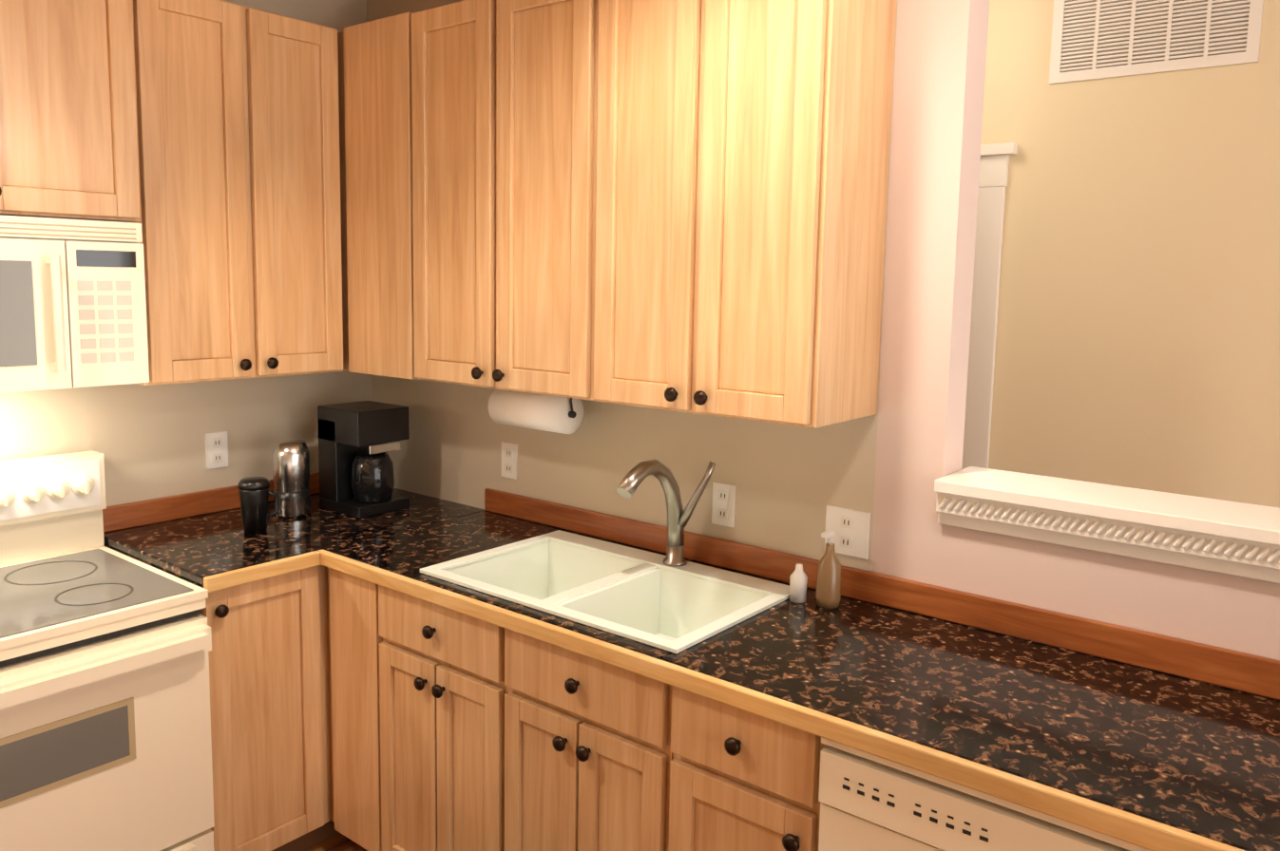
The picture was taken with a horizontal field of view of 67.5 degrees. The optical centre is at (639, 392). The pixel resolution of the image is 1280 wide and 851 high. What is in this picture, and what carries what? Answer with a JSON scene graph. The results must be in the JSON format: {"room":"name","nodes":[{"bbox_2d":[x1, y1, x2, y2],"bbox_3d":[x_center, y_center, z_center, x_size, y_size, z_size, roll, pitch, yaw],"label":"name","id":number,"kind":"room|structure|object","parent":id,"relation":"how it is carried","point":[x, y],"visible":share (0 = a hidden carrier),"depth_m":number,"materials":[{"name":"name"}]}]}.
{"room":"kitchen","nodes":[
{"label":"kitchen","id":0,"kind":"room"},
{"bbox_2d":[0,0,372,506],"bbox_3d":[-0.979,-0.677,3.551,0.120,3.900,5.860,6,9,38],"label":"wall","id":1,"kind":"structure","parent":0,"point":[148,442],"depth_m":3.00,"materials":[{"name":"beige paint"}]},
{"bbox_2d":[0,0,343,385],"bbox_3d":[-1.664,-0.657,2.251,0.412,1.338,2.070,6,9,38],"label":"upper cabinet","id":2,"kind":"object","parent":1,"relation":"attached to","point":[199,140],"visible":0.98,"depth_m":2.64,"materials":[{"name":"brown wood"}]},
{"bbox_2d":[0,214,149,393],"bbox_3d":[-1.651,-0.214,2.301,0.448,0.417,0.756,6,9,38],"label":"over-the-range microwave","id":3,"kind":"object","parent":2,"relation":"attached to","point":[72,306],"visible":1,"depth_m":2.34,"materials":[{"name":"beige plastic"}]},
{"bbox_2d":[205,431,228,469],"bbox_3d":[-1.361,0.186,3.084,0.008,0.115,0.070,6,9,38],"label":"electrical outlet","id":4,"kind":"object","parent":1,"relation":"attached to","point":[217,448],"visible":1,"depth_m":3.08,"materials":[{"name":"white plastic"}]},
{"bbox_2d":[302,832,367,850],"bbox_3d":[2.179,1.535,2.193,7.120,0.060,7.330,6,9,38],"label":"floor","id":5,"kind":"structure","parent":0,"point":[337,842],"depth_m":2.89,"materials":[{"name":"brown wood"}]},
{"bbox_2d":[0,450,214,850],"bbox_3d":[-1.557,0.820,2.332,0.702,1.190,0.756,6,9,38],"label":"range","id":6,"kind":"object","parent":5,"relation":"on","point":[105,742],"visible":1,"depth_m":2.30,"materials":[{"name":"beige metal"}]},
{"bbox_2d":[200,565,333,850],"bbox_3d":[-1.261,0.912,2.815,0.619,0.904,0.338,6,9,38],"label":"base cabinet","id":7,"kind":"object","parent":5,"relation":"on","point":[269,672],"depth_m":2.64,"materials":[{"name":"brown wood"}]},
{"bbox_2d":[325,567,337,834],"bbox_3d":[-0.976,0.875,3.171,0.619,0.904,0.690,6,9,38],"label":"base cabinet","id":8,"kind":"object","parent":5,"relation":"on","point":[334,831],"depth_m":2.81,"materials":[{"name":"brown wood"}]},
{"bbox_2d":[326,567,558,850],"bbox_3d":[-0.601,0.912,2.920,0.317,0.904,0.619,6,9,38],"label":"base cabinet","id":9,"kind":"object","parent":5,"relation":"on","point":[452,731],"depth_m":2.46,"materials":[{"name":"brown wood"}]},
{"bbox_2d":[630,673,826,850],"bbox_3d":[0.354,1.018,2.166,0.410,0.904,0.619,6,9,38],"label":"base cabinet","id":10,"kind":"object","parent":5,"relation":"on","point":[707,774],"depth_m":1.91,"materials":[{"name":"brown wood"}]},
{"bbox_2d":[102,472,1279,850],"bbox_3d":[-0.074,0.494,2.228,3.127,0.115,0.971,6,9,38],"label":"countertop","id":11,"kind":"structure","parent":10,"relation":"on","point":[1152,742],"depth_m":1.94,"materials":[{"name":"stone"}]},
{"bbox_2d":[237,477,278,534],"bbox_3d":[-1.137,0.335,2.863,0.088,0.162,0.119,6,9,38],"label":"travel mug","id":12,"kind":"object","parent":11,"relation":"on","point":[255,492],"visible":1,"depth_m":2.82,"materials":[{"name":"black plastic"}]},
{"bbox_2d":[271,439,311,518],"bbox_3d":[-1.113,0.273,3.062,0.116,0.240,0.116,6,9,38],"label":"grinder","id":13,"kind":"object","parent":11,"relation":"on","point":[291,469],"visible":0.92,"depth_m":3.02,"materials":[{"name":"grey metal"}]},
{"bbox_2d":[317,401,409,518],"bbox_3d":[-0.909,0.215,3.162,0.225,0.340,0.200,6,9,38],"label":"coffee maker","id":14,"kind":"object","parent":11,"relation":"on","point":[355,468],"visible":1,"depth_m":3.10,"materials":[{"name":"black plastic"}]},
{"bbox_2d":[420,530,789,653],"bbox_3d":[-0.087,0.575,2.457,0.832,0.201,0.528,6,9,38],"label":"double-bowl sink","id":15,"kind":"object","parent":11,"relation":"in","point":[632,594],"visible":0.58,"depth_m":2.53,"materials":[{"name":"white ceramic"}]},
{"bbox_2d":[616,459,715,566],"bbox_3d":[0.062,0.324,2.470,0.138,0.298,0.268,6,9,38],"label":"faucet","id":16,"kind":"object","parent":11,"relation":"on","point":[678,516],"visible":1,"depth_m":2.53,"materials":[{"name":"silver metal"}]},
{"bbox_2d":[789,563,807,603],"bbox_3d":[0.386,0.463,2.330,0.042,0.090,0.042,6,9,38],"label":"soap bottle","id":17,"kind":"object","parent":11,"relation":"on","point":[798,580],"visible":1,"depth_m":2.32,"materials":[{"name":"white plastic"}]},
{"bbox_2d":[815,530,840,609],"bbox_3d":[0.452,0.421,2.295,0.060,0.182,0.064,6,9,38],"label":"soap bottle","id":18,"kind":"object","parent":11,"relation":"on","point":[828,593],"visible":1,"depth_m":2.28,"materials":[{"name":"brown plastic"}]},
{"bbox_2d":[818,737,1150,850],"bbox_3d":[0.751,1.066,1.842,0.610,0.900,0.634,6,9,38],"label":"dishwasher","id":19,"kind":"object","parent":5,"relation":"on","point":[870,802],"visible":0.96,"depth_m":1.63,"materials":[{"name":"beige"}]},
{"bbox_2d":[366,0,1279,660],"bbox_3d":[1.798,-0.366,1.345,7.000,3.900,0.120,6,9,38],"label":"wall","id":20,"kind":"structure","parent":0,"point":[893,458],"depth_m":2.24,"materials":[{"name":"beige paint"}]},
{"bbox_2d":[337,13,405,379],"bbox_3d":[-0.667,-0.593,3.005,0.386,1.072,0.329,6,9,38],"label":"upper cabinet","id":21,"kind":"object","parent":20,"relation":"attached to","point":[369,53],"depth_m":2.91,"materials":[{"name":"brown wood"}]},
{"bbox_2d":[401,0,565,397],"bbox_3d":[-0.264,-0.548,2.686,0.774,1.072,0.329,6,9,38],"label":"upper cabinet","id":22,"kind":"object","parent":20,"relation":"attached to","point":[482,79],"depth_m":2.61,"materials":[{"name":"brown wood"}]},
{"bbox_2d":[487,388,583,434],"bbox_3d":[-0.308,0.042,2.817,0.310,0.133,0.116,6,9,38],"label":"paper towel holder","id":23,"kind":"object","parent":22,"relation":"attached to","point":[563,415],"visible":0.88,"depth_m":2.76,"materials":[{"name":"white paper"}]},
{"bbox_2d":[501,441,517,479],"bbox_3d":[-0.423,0.222,3.102,0.070,0.115,0.008,6,9,38],"label":"electrical outlet","id":24,"kind":"object","parent":20,"relation":"attached to","point":[509,460],"visible":1,"depth_m":3.10,"materials":[{"name":"white plastic"}]},
{"bbox_2d":[711,481,735,527],"bbox_3d":[0.226,0.304,2.591,0.070,0.115,0.008,6,9,38],"label":"electrical outlet","id":25,"kind":"object","parent":20,"relation":"attached to","point":[723,504],"visible":1,"depth_m":2.59,"materials":[{"name":"white plastic"}]},
{"bbox_2d":[561,0,897,428],"bbox_3d":[0.202,-0.496,2.318,0.698,1.072,0.329,6,9,38],"label":"upper cabinet","id":26,"kind":"object","parent":20,"relation":"attached to","point":[676,205],"depth_m":2.16,"materials":[{"name":"brown wood"}]},
{"bbox_2d":[824,505,870,559],"bbox_3d":[0.511,0.345,2.367,0.115,0.115,0.008,6,9,38],"label":"electrical outlet","id":27,"kind":"object","parent":20,"relation":"attached to","point":[850,528],"visible":0.96,"depth_m":2.36,"materials":[{"name":"white plastic"}]},
{"bbox_2d":[934,466,1279,583],"bbox_3d":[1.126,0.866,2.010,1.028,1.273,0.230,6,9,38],"label":"trim","id":28,"kind":"structure","parent":20,"relation":"attached to","point":[1227,537],"depth_m":1.97,"materials":[{"name":"white wood"}]},
{"bbox_2d":[980,0,1279,508],"bbox_3d":[0.794,-0.556,3.506,2.730,3.736,0.120,6,9,38],"label":"wall","id":29,"kind":"structure","parent":0,"point":[1137,342],"depth_m":2.88,"materials":[{"name":"beige paint"}]},
{"bbox_2d":[961,142,1017,469],"bbox_3d":[0.803,0.229,3.554,1.060,2.165,0.161,6,9,38],"label":"door frame","id":30,"kind":"structure","parent":29,"relation":"attached to","point":[994,164],"depth_m":3.15,"materials":[{"name":"white wood"}]},
{"bbox_2d":[1049,0,1263,84],"bbox_3d":[1.496,-1.112,2.800,0.552,0.350,0.012,6,9,38],"label":"air vent","id":31,"kind":"object","parent":29,"relation":"in","point":[1098,39],"visible":1,"depth_m":2.81,"materials":[{"name":"white metal"}]}
]}

